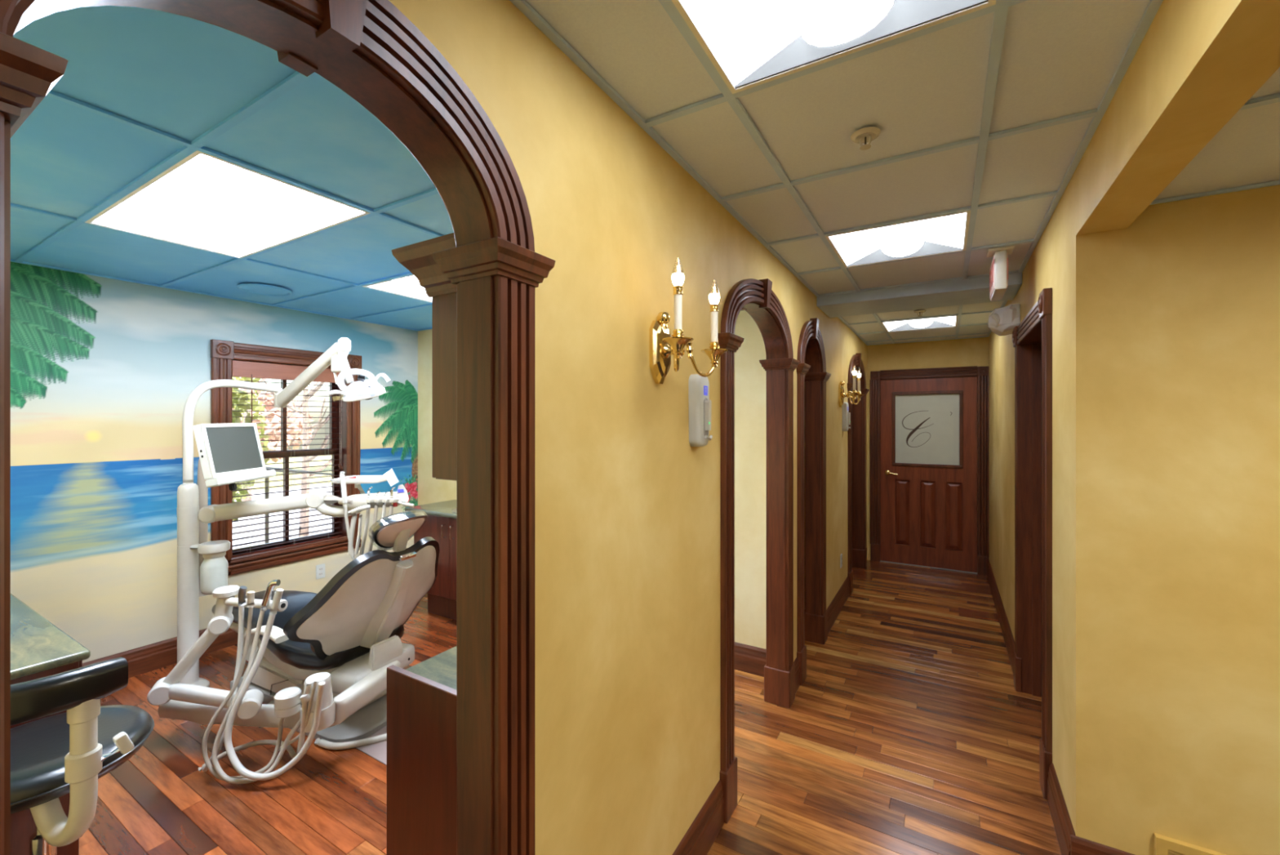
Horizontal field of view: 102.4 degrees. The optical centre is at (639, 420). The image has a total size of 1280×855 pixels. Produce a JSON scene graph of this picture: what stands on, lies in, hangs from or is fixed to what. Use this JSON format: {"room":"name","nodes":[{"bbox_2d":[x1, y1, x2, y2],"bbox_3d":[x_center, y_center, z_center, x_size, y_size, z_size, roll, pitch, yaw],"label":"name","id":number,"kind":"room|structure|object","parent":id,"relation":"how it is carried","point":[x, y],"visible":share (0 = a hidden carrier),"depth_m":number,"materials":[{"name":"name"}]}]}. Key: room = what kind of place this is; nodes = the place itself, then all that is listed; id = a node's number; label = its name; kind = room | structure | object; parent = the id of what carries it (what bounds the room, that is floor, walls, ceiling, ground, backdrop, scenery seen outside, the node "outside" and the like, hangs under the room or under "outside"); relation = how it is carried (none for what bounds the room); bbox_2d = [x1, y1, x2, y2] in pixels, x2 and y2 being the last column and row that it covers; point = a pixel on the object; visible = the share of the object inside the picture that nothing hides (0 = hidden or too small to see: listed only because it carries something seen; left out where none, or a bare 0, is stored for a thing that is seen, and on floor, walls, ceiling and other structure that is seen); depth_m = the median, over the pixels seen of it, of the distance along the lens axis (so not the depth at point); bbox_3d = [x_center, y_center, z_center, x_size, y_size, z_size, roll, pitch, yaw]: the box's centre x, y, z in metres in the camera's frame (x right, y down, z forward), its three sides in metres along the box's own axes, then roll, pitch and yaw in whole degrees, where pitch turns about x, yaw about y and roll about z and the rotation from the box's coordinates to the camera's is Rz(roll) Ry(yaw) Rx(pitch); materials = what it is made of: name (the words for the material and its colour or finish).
{"room":"dental clinic","nodes":[
{"label":"dental clinic","id":0,"kind":"room"},
{"bbox_2d":[10,261,417,662],"bbox_3d":[-3.133,0.330,3.675,0.200,2.600,3.360,0,0,31],"label":"wall","id":1,"kind":"structure","parent":0,"point":[104,371],"depth_m":3.25,"materials":[{"name":"paint"}]},
{"bbox_2d":[82,627,238,678],"bbox_3d":[-3.039,1.544,3.619,0.019,0.172,3.360,0,0,31],"label":"baseboard","id":2,"kind":"structure","parent":1,"relation":"attached to","point":[155,655],"depth_m":3.38,"materials":[{"name":"brown wood"}]},
{"bbox_2d":[210,338,361,575],"bbox_3d":[-2.830,0.271,4.140,0.243,1.694,1.082,0,0,31],"label":"window","id":3,"kind":"structure","parent":1,"relation":"in","point":[222,352],"depth_m":4.12,"materials":[{"name":"brown wood"}]},
{"bbox_2d":[231,360,342,557],"bbox_3d":[-2.796,0.281,4.120,0.090,1.457,0.818,0,0,31],"label":"window blind","id":4,"kind":"object","parent":3,"relation":"attached to","point":[251,370],"visible":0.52,"depth_m":4.08,"materials":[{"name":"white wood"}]},
{"bbox_2d":[315,563,324,578],"bbox_3d":[-2.655,1.250,4.276,0.008,0.116,0.072,0,0,31],"label":"wall outlet","id":5,"kind":"object","parent":1,"relation":"attached to","point":[320,569],"visible":1,"depth_m":4.27,"materials":[{"name":"grey plastic"}]},
{"bbox_2d":[10,5,453,330],"bbox_3d":[-1.502,-0.987,2.706,3.595,0.202,3.360,0,0,31],"label":"ceiling","id":6,"kind":"structure","parent":0,"point":[140,91],"depth_m":1.75,"materials":[{"name":"blue tile"}]},
{"bbox_2d":[84,150,369,258],"bbox_3d":[-1.814,-0.931,2.244,1.196,0.093,0.590,0,0,31],"label":"ceiling light","id":7,"kind":"object","parent":6,"relation":"attached to","point":[205,202],"visible":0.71,"depth_m":2.24,"materials":[{"name":"white plastic"}]},
{"bbox_2d":[236,283,292,296],"bbox_3d":[-2.525,-0.880,3.465,0.300,0.013,0.300,0,0,31],"label":"ceiling speaker","id":8,"kind":"object","parent":6,"relation":"attached to","point":[255,288],"visible":1,"depth_m":3.44},
{"bbox_2d":[240,285,288,294],"bbox_3d":[-2.525,-0.880,3.465,0.258,0.004,0.258,0,0,-34],"label":"grille","id":9,"kind":"object","parent":8,"relation":"attached to","point":[260,290],"depth_m":3.46,"materials":[{"name":"blue metal"}]},
{"bbox_2d":[362,274,431,302],"bbox_3d":[-1.167,-0.931,3.333,1.196,0.093,0.586,0,0,31],"label":"ceiling light","id":10,"kind":"object","parent":6,"relation":"attached to","point":[409,286],"visible":0.25,"depth_m":3.52,"materials":[{"name":"white plastic"}]},
{"bbox_2d":[79,560,1061,854],"bbox_3d":[-0.290,1.660,3.429,10.400,0.060,10.800,0,0,31],"label":"floor","id":11,"kind":"structure","parent":0,"point":[908,731],"depth_m":2.43,"materials":[{"name":"brown wood"}]},
{"bbox_2d":[10,660,82,854],"bbox_3d":[-2.966,1.252,2.055,1.739,0.756,0.743,0,0,31],"label":"base cabinet","id":12,"kind":"object","parent":11,"relation":"on","point":[23,825],"visible":0.02,"depth_m":1.78,"materials":[{"name":"brown wood"}]},
{"bbox_2d":[10,593,90,679],"bbox_3d":[-2.960,0.857,2.035,1.769,0.034,0.715,0,0,31],"label":"countertop","id":13,"kind":"structure","parent":12,"relation":"on","point":[37,645],"depth_m":1.93,"materials":[{"name":"green stone"}]},
{"bbox_2d":[10,657,154,854],"bbox_3d":[-1.842,1.157,1.510,0.656,0.944,0.653,0,0,31],"label":"stool","id":14,"kind":"object","parent":11,"relation":"on","point":[52,757],"visible":0.98,"depth_m":1.45,"materials":[{"name":"black leather"}]},
{"bbox_2d":[177,379,327,686],"bbox_3d":[-2.386,0.682,3.179,0.751,1.897,0.665,0,0,31],"label":"post","id":15,"kind":"object","parent":11,"relation":"on","point":[194,513],"visible":0.82,"depth_m":3.10,"materials":[{"name":"white plastic"}]},
{"bbox_2d":[190,539,231,594],"bbox_3d":[-2.616,0.880,3.107,0.254,0.300,0.153,0,0,8],"label":"water bottle","id":16,"kind":"object","parent":15,"relation":"hanging from","point":[214,569],"visible":0.94,"depth_m":3.05,"materials":[{"name":"plastic"}]},
{"bbox_2d":[192,422,275,490],"bbox_3d":[-2.376,0.204,3.020,0.172,0.384,0.450,0,0,0],"label":"monitor","id":17,"kind":"object","parent":15,"relation":"attached to","point":[229,453],"visible":1,"depth_m":2.95,"materials":[{"name":"grey plastic"}]},
{"bbox_2d":[204,469,275,487],"bbox_3d":[-2.330,0.334,3.020,0.080,0.058,0.450,0,0,0],"label":"shelf","id":18,"kind":"object","parent":17,"relation":"attached to","point":[230,477],"depth_m":2.93,"materials":[{"name":"grey plastic"}]},
{"bbox_2d":[276,337,390,406],"bbox_3d":[-2.073,-0.310,3.384,1.039,0.437,0.361,0,0,31],"label":"light","id":19,"kind":"object","parent":15,"relation":"attached to","point":[335,356],"visible":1,"depth_m":3.23,"materials":[{"name":"beige plastic"}]},
{"bbox_2d":[315,471,414,559],"bbox_3d":[-1.673,0.558,3.199,0.643,0.524,0.413,0,0,31],"label":"tray","id":20,"kind":"object","parent":15,"relation":"attached to","point":[353,504],"visible":0.9,"depth_m":3.08,"materials":[{"name":"white plastic"}]},
{"bbox_2d":[330,475,386,484],"bbox_3d":[-1.774,0.376,3.300,0.310,0.035,0.240,0,0,0],"label":"tray","id":21,"kind":"object","parent":20,"relation":"on","point":[357,479],"depth_m":3.21,"materials":[{"name":"white plastic"}]},
{"bbox_2d":[383,468,399,486],"bbox_3d":[-1.513,0.343,3.125,0.119,0.116,0.050,0,0,0],"label":"paper towel","id":22,"kind":"object","parent":20,"relation":"on","point":[390,476],"visible":1,"depth_m":3.10,"materials":[{"name":"white paper"}]},
{"bbox_2d":[211,510,439,749],"bbox_3d":[-1.893,1.064,3.073,1.723,1.145,0.917,0,0,25],"label":"dental chair","id":23,"kind":"object","parent":11,"relation":"on","point":[353,628],"visible":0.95,"depth_m":2.74,"materials":[{"name":"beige plastic"}]},
{"bbox_2d":[146,578,400,783],"bbox_3d":[-1.860,1.185,2.502,1.162,0.859,0.514,0,0,-6],"label":"dental delivery unit","id":24,"kind":"object","parent":23,"relation":"attached to","point":[318,710],"visible":0.99,"depth_m":2.45,"materials":[{"name":"white plastic"}]},
{"bbox_2d":[211,590,404,670],"bbox_3d":[-2.090,1.232,3.163,1.290,0.185,0.570,0,0,25],"label":"seat cushion","id":25,"kind":"object","parent":23,"relation":"on","point":[328,655],"depth_m":2.81,"materials":[{"name":"black leather"}]},
{"bbox_2d":[283,536,439,659],"bbox_3d":[-1.425,0.974,2.857,0.349,0.617,0.917,0,0,25],"label":"cushion","id":26,"kind":"object","parent":23,"relation":"on","point":[362,612],"depth_m":2.72,"materials":[{"name":"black leather"}]},
{"bbox_2d":[371,512,426,547],"bbox_3d":[-1.307,0.601,2.803,0.165,0.187,0.314,0,0,25],"label":"cushion","id":27,"kind":"object","parent":23,"relation":"on","point":[394,531],"depth_m":2.76,"materials":[{"name":"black leather"}]},
{"bbox_2d":[355,725,386,764],"bbox_3d":[-0.897,1.627,2.730,0.830,0.004,0.820,0,0,31],"label":"floor mat","id":28,"kind":"object","parent":11,"relation":"on","point":[378,750],"visible":0.02,"depth_m":2.55,"materials":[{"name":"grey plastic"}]},
{"bbox_2d":[386,664,456,854],"bbox_3d":[-0.252,1.177,1.847,0.562,0.905,1.080,0,0,31],"label":"base cabinet","id":29,"kind":"object","parent":11,"relation":"on","point":[421,711],"visible":0.04,"depth_m":1.44,"materials":[{"name":"brown wood"}]},
{"bbox_2d":[405,645,456,689],"bbox_3d":[-0.217,0.755,1.852,0.506,0.034,1.077,0,0,31],"label":"countertop","id":30,"kind":"structure","parent":29,"relation":"on","point":[441,668],"depth_m":1.53,"materials":[{"name":"green stone"}]},
{"bbox_2d":[413,513,456,619],"bbox_3d":[-1.018,1.198,4.064,1.800,0.865,0.526,0,0,31],"label":"base cabinet","id":31,"kind":"object","parent":11,"relation":"on","point":[442,596],"visible":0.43,"depth_m":4.16,"materials":[{"name":"brown wood"}]},
{"bbox_2d":[404,499,456,518],"bbox_3d":[-1.050,0.747,4.088,1.880,0.034,0.519,0,0,31],"label":"countertop","id":32,"kind":"structure","parent":31,"relation":"on","point":[443,508],"depth_m":4.30,"materials":[{"name":"green stone"}]},
{"bbox_2d":[417,310,766,676],"bbox_3d":[-0.709,0.330,4.236,3.796,2.600,0.119,0,0,31],"label":"wall","id":33,"kind":"structure","parent":0,"point":[750,377],"depth_m":3.36,"materials":[{"name":"beige paint"}]},
{"bbox_2d":[388,0,866,854],"bbox_3d":[0.337,0.330,2.155,0.040,2.600,9.250,0,0,31],"label":"wall","id":34,"kind":"structure","parent":0,"point":[628,511],"depth_m":1.44,"materials":[{"name":"yellow paint"}]},
{"bbox_2d":[0,0,555,854],"bbox_3d":[-0.498,0.468,0.792,0.191,2.325,0.902,0,0,31],"label":"archway","id":35,"kind":"object","parent":34,"relation":"attached to","point":[369,50],"visible":1,"depth_m":1.03,"materials":[{"name":"brown wood"}]},
{"bbox_2d":[648,256,728,383],"bbox_3d":[0.134,-0.292,1.593,0.184,0.348,0.354,0,0,31],"label":"wall sconce","id":36,"kind":"object","parent":34,"relation":"attached to","point":[662,345],"visible":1,"depth_m":1.60,"materials":[{"name":"gold metal"}]},
{"bbox_2d":[672,285,683,295],"bbox_3d":[0.107,-0.368,1.454,0.029,0.024,0.029,0,0,31],"label":"socket","id":37,"kind":"object","parent":36,"relation":"attached to","point":[677,290],"depth_m":1.44,"materials":[{"name":"gold metal"}]},
{"bbox_2d":[674,293,681,328],"bbox_3d":[0.107,-0.307,1.454,0.023,0.102,0.023,0,0,31],"label":"candle","id":38,"kind":"object","parent":36,"relation":"on","point":[677,297],"depth_m":1.44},
{"bbox_2d":[711,311,717,342],"bbox_3d":[0.243,-0.307,1.683,0.023,0.102,0.023,0,0,31],"label":"candle","id":39,"kind":"object","parent":36,"relation":"on","point":[713,313],"depth_m":1.67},
{"bbox_2d":[710,303,719,312],"bbox_3d":[0.243,-0.368,1.683,0.029,0.024,0.029,0,0,31],"label":"socket","id":40,"kind":"object","parent":36,"relation":"attached to","point":[713,307],"depth_m":1.67,"materials":[{"name":"gold metal"}]},
{"bbox_2d":[671,779,724,854],"bbox_3d":[0.049,1.544,1.611,0.019,0.172,1.108,0,0,31],"label":"baseboard","id":41,"kind":"structure","parent":34,"relation":"attached to","point":[702,833],"depth_m":1.94,"materials":[{"name":"brown wood"}]},
{"bbox_2d":[688,373,712,446],"bbox_3d":[0.227,-0.038,1.868,0.062,0.262,0.105,0,0,31],"label":"handset","id":42,"kind":"object","parent":34,"relation":"attached to","point":[700,403],"visible":0.98,"depth_m":1.84,"materials":[{"name":"grey plastic"}]},
{"bbox_2d":[717,278,799,823],"bbox_3d":[0.568,0.468,2.587,0.191,2.325,1.144,0,0,31],"label":"archway","id":43,"kind":"object","parent":34,"relation":"attached to","point":[757,297],"visible":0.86,"depth_m":2.92,"materials":[{"name":"brown wood"}]},
{"bbox_2d":[793,657,799,693],"bbox_3d":[0.934,1.544,3.102,0.019,0.172,0.161,0,0,31],"label":"baseboard","id":44,"kind":"structure","parent":34,"relation":"attached to","point":[796,660],"depth_m":3.13,"materials":[{"name":"brown wood"}]},
{"bbox_2d":[795,317,831,685],"bbox_3d":[1.136,0.468,3.544,0.191,2.325,0.849,0,0,31],"label":"archway","id":45,"kind":"object","parent":34,"relation":"attached to","point":[812,376],"visible":0.65,"depth_m":3.77,"materials":[{"name":"brown wood"}]},
{"bbox_2d":[826,576,849,633],"bbox_3d":[1.672,1.544,4.345,0.019,0.172,1.120,0,0,31],"label":"baseboard","id":46,"kind":"structure","parent":34,"relation":"attached to","point":[837,604],"depth_m":4.31,"materials":[{"name":"brown wood"}]},
{"bbox_2d":[840,553,842,568],"bbox_3d":[1.773,1.230,4.524,0.008,0.116,0.072,0,0,31],"label":"wall outlet","id":47,"kind":"object","parent":34,"relation":"attached to","point":[841,555],"visible":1,"depth_m":4.50,"materials":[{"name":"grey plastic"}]},
{"bbox_2d":[842,401,850,431],"bbox_3d":[1.852,-0.038,4.605,0.062,0.262,0.105,0,0,31],"label":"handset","id":48,"kind":"object","parent":34,"relation":"attached to","point":[846,415],"visible":0.98,"depth_m":4.57,"materials":[{"name":"grey plastic"}]},
{"bbox_2d":[838,368,864,407],"bbox_3d":[1.810,-0.292,4.415,0.184,0.348,0.354,0,0,31],"label":"wall sconce","id":49,"kind":"object","parent":34,"relation":"attached to","point":[852,394],"visible":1,"depth_m":4.42,"materials":[{"name":"gold metal"}]},
{"bbox_2d":[853,377,855,390],"bbox_3d":[1.783,-0.307,4.276,0.023,0.102,0.023,0,0,31],"label":"candle","id":50,"kind":"object","parent":49,"relation":"on","point":[854,379],"depth_m":4.27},
{"bbox_2d":[857,380,860,391],"bbox_3d":[1.919,-0.307,4.505,0.023,0.102,0.023,0,0,31],"label":"candle","id":51,"kind":"object","parent":49,"relation":"on","point":[859,381],"depth_m":4.49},
{"bbox_2d":[847,352,869,594],"bbox_3d":[2.199,0.468,5.335,0.191,2.325,1.164,0,0,31],"label":"archway","id":52,"kind":"object","parent":34,"relation":"attached to","point":[856,434],"visible":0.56,"depth_m":5.69,"materials":[{"name":"brown wood"}]},
{"bbox_2d":[509,0,1163,345],"bbox_3d":[0.839,-0.987,1.799,1.185,0.202,9.150,0,0,31],"label":"ceiling","id":53,"kind":"structure","parent":0,"point":[991,113],"depth_m":1.54,"materials":[{"name":"beige tile"}]},
{"bbox_2d":[671,0,995,93],"bbox_3d":[0.353,-0.931,0.991,0.588,0.093,0.588,0,0,31],"label":"ceiling light","id":54,"kind":"object","parent":53,"relation":"attached to","point":[749,43],"visible":1,"depth_m":1.19,"materials":[{"name":"white plastic"}]},
{"bbox_2d":[788,0,893,46],"bbox_3d":[0.353,-0.935,0.991,0.210,0.085,0.520,0,0,31],"label":"basket","id":55,"kind":"object","parent":54,"relation":"on","point":[814,23],"depth_m":1.17,"materials":[{"name":"white plastic"}]},
{"bbox_2d":[850,126,880,150],"bbox_3d":[0.700,-0.870,1.595,0.086,0.043,0.086,0,0,31],"label":"sprinkler head","id":56,"kind":"object","parent":53,"relation":"attached to","point":[866,135],"visible":1,"depth_m":1.59},
{"bbox_2d":[825,210,970,267],"bbox_3d":[1.290,-0.931,2.569,0.588,0.093,0.588,0,0,31],"label":"ceiling light","id":57,"kind":"object","parent":53,"relation":"attached to","point":[946,233],"visible":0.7,"depth_m":2.62,"materials":[{"name":"white plastic"}]},
{"bbox_2d":[873,220,924,257],"bbox_3d":[1.290,-0.935,2.569,0.210,0.085,0.520,0,0,31],"label":"basket","id":58,"kind":"object","parent":57,"relation":"on","point":[903,240],"depth_m":2.60,"materials":[{"name":"white plastic"}]},
{"bbox_2d":[816,272,1022,317],"bbox_3d":[1.893,-0.855,3.575,1.185,0.073,0.480,0,0,31],"label":"beam","id":59,"kind":"structure","parent":53,"relation":"attached to","point":[975,290],"depth_m":3.46,"materials":[{"name":"beige paint"}]},
{"bbox_2d":[881,315,958,332],"bbox_3d":[2.571,-0.931,4.726,0.588,0.093,0.588,0,0,31],"label":"ceiling light","id":60,"kind":"object","parent":53,"relation":"attached to","point":[949,321],"visible":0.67,"depth_m":4.86,"materials":[{"name":"white plastic"}]},
{"bbox_2d":[914,310,925,316],"bbox_3d":[2.265,-0.870,4.159,0.086,0.043,0.086,0,0,31],"label":"sprinkler head","id":61,"kind":"object","parent":53,"relation":"attached to","point":[917,311],"visible":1,"depth_m":4.15},
{"bbox_2d":[986,244,1014,301],"bbox_3d":[1.922,-0.781,2.758,0.110,0.210,0.325,0,0,31],"label":"exit sign","id":62,"kind":"object","parent":53,"relation":"hanging from","point":[998,274],"visible":1,"depth_m":2.64,"materials":[{"name":"white plastic"}]},
{"bbox_2d":[866,337,988,559],"bbox_3d":[3.248,0.330,5.759,1.485,2.600,0.120,0,0,31],"label":"wall","id":63,"kind":"structure","parent":0,"point":[969,352],"depth_m":5.77,"materials":[{"name":"yellow paint"}]},
{"bbox_2d":[870,365,989,575],"bbox_3d":[3.206,0.522,5.748,1.158,2.215,0.181,0,0,31],"label":"door","id":64,"kind":"structure","parent":63,"relation":"in","point":[930,427],"depth_m":5.71,"materials":[{"name":"brown wood"}]},
{"bbox_2d":[988,0,1279,851],"bbox_3d":[1.437,0.330,1.514,0.135,2.600,9.270,0,0,31],"label":"wall","id":65,"kind":"structure","parent":0,"point":[1197,63],"depth_m":1.77,"materials":[{"name":"yellow paint"}]},
{"bbox_2d":[986,559,1014,675],"bbox_3d":[3.010,1.544,4.315,0.019,0.172,2.595,0,0,31],"label":"baseboard","id":66,"kind":"structure","parent":65,"relation":"attached to","point":[1006,632],"depth_m":3.99,"materials":[{"name":"brown wood"}]},
{"bbox_2d":[987,303,1020,336],"bbox_3d":[2.325,-0.639,3.293,0.160,0.168,0.302,0,0,31],"label":"emergency light","id":67,"kind":"object","parent":65,"relation":"attached to","point":[1002,321],"visible":0.94,"depth_m":3.19,"materials":[{"name":"grey plastic"}]},
{"bbox_2d":[1012,287,1052,799],"bbox_3d":[2.102,0.529,2.669,0.181,2.202,1.141,0,0,31],"label":"door","id":68,"kind":"structure","parent":65,"relation":"in","point":[1032,340],"depth_m":3.04,"materials":[{"name":"brown wood"}]},
{"bbox_2d":[1047,762,1075,854],"bbox_3d":[1.641,1.544,2.008,0.019,0.172,0.442,0,0,31],"label":"baseboard","id":69,"kind":"structure","parent":65,"relation":"attached to","point":[1061,820],"depth_m":2.00,"materials":[{"name":"brown wood"}]},
{"bbox_2d":[1127,184,1279,854],"bbox_3d":[2.737,0.330,1.152,2.470,2.600,0.100,0,0,31],"label":"wall","id":70,"kind":"structure","parent":0,"point":[1203,273],"depth_m":1.65,"materials":[{"name":"yellow paint"}]},
{"bbox_2d":[1070,833,1135,854],"bbox_3d":[1.610,1.544,1.752,0.220,0.172,0.019,0,0,31],"label":"baseboard","id":71,"kind":"structure","parent":70,"relation":"attached to","point":[1078,845],"depth_m":1.78,"materials":[{"name":"brown wood"}]},
{"bbox_2d":[1153,832,1227,854],"bbox_3d":[1.867,1.492,1.597,0.390,0.255,0.022,0,0,31],"label":"air vent","id":72,"kind":"object","parent":70,"relation":"in","point":[1162,844],"visible":1,"depth_m":1.67,"materials":[{"name":"yellow metal"}]},
{"bbox_2d":[1150,66,1279,204],"bbox_3d":[1.408,-0.819,-0.988,2.370,0.202,4.938,0,0,31],"label":"ceiling","id":73,"kind":"structure","parent":0,"point":[1244,154],"depth_m":1.42,"materials":[{"name":"beige tile"}]},
{"label":"outside","id":74,"kind":"structure","parent":0,"visible":0},
{"bbox_2d":[235,454,331,493],"bbox_3d":[-18.802,2.355,16.979,40.330,0.050,70.000,0,0,31],"label":"ground","id":75,"kind":"structure","parent":74,"point":[318,457],"depth_m":21.29,"materials":[{"name":"white"}]},
{"bbox_2d":[231,387,314,462],"bbox_3d":[-16.337,0.208,21.373,3.337,3.597,5.383,0,0,31],"label":"bush","id":76,"kind":"object","parent":75,"relation":"on","point":[273,419],"visible":0.23,"depth_m":21.72,"materials":[{"name":"plant"}]},
{"bbox_3d":[0.301,0.330,2.177,0.044,2.600,9.250,0,0,31],"label":"wall","id":77,"kind":"structure","parent":0,"visible":0},
{"bbox_2d":[391,232,456,480],"bbox_3d":[-0.193,-0.154,1.810,0.428,0.628,1.189,0,0,31],"label":"upper cabinet","id":78,"kind":"object","parent":77,"relation":"attached to","point":[417,258],"visible":0.06,"depth_m":1.40,"materials":[{"name":"brown wood"}]},
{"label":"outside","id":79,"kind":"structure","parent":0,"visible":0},
{"bbox_2d":[232,484,331,548],"bbox_3d":[-7.851,2.320,10.477,13.800,0.019,50.000,0,0,31],"label":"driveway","id":80,"kind":"structure","parent":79,"point":[293,492],"depth_m":11.46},
{"bbox_2d":[231,387,253,520],"bbox_3d":[-4.817,0.719,5.416,1.287,3.223,1.064,0,0,-43],"label":"shrub","id":81,"kind":"object","parent":80,"relation":"on","point":[237,420],"visible":0.02,"depth_m":5.77,"materials":[{"name":"green plant"}]},
{"bbox_2d":[231,376,270,500],"bbox_3d":[-5.579,0.592,6.694,1.625,3.478,1.182,0,0,31],"label":"shrub","id":82,"kind":"object","parent":80,"relation":"on","point":[257,402],"visible":0.04,"depth_m":6.74,"materials":[{"name":"plant"}]},
{"bbox_2d":[240,377,321,501],"bbox_3d":[-9.693,-1.173,13.343,3.249,7.012,2.247,0,0,4],"label":"bare tree","id":83,"kind":"object","parent":80,"relation":"on","point":[300,403],"visible":0.08,"depth_m":13.15,"materials":[{"name":"grey plant"}]},
{"bbox_2d":[261,377,331,537],"bbox_3d":[-6.207,0.042,9.457,2.113,4.582,1.313,0,0,-45],"label":"bare tree","id":84,"kind":"object","parent":80,"relation":"on","point":[319,424],"visible":0.31,"depth_m":9.75,"materials":[{"name":"grey plant"}]},
{"bbox_2d":[265,466,331,542],"bbox_3d":[-4.082,1.435,7.424,0.060,1.750,2.410,0,0,31],"label":"railing","id":85,"kind":"object","parent":80,"relation":"on","point":[291,470],"visible":0.1,"depth_m":6.45,"materials":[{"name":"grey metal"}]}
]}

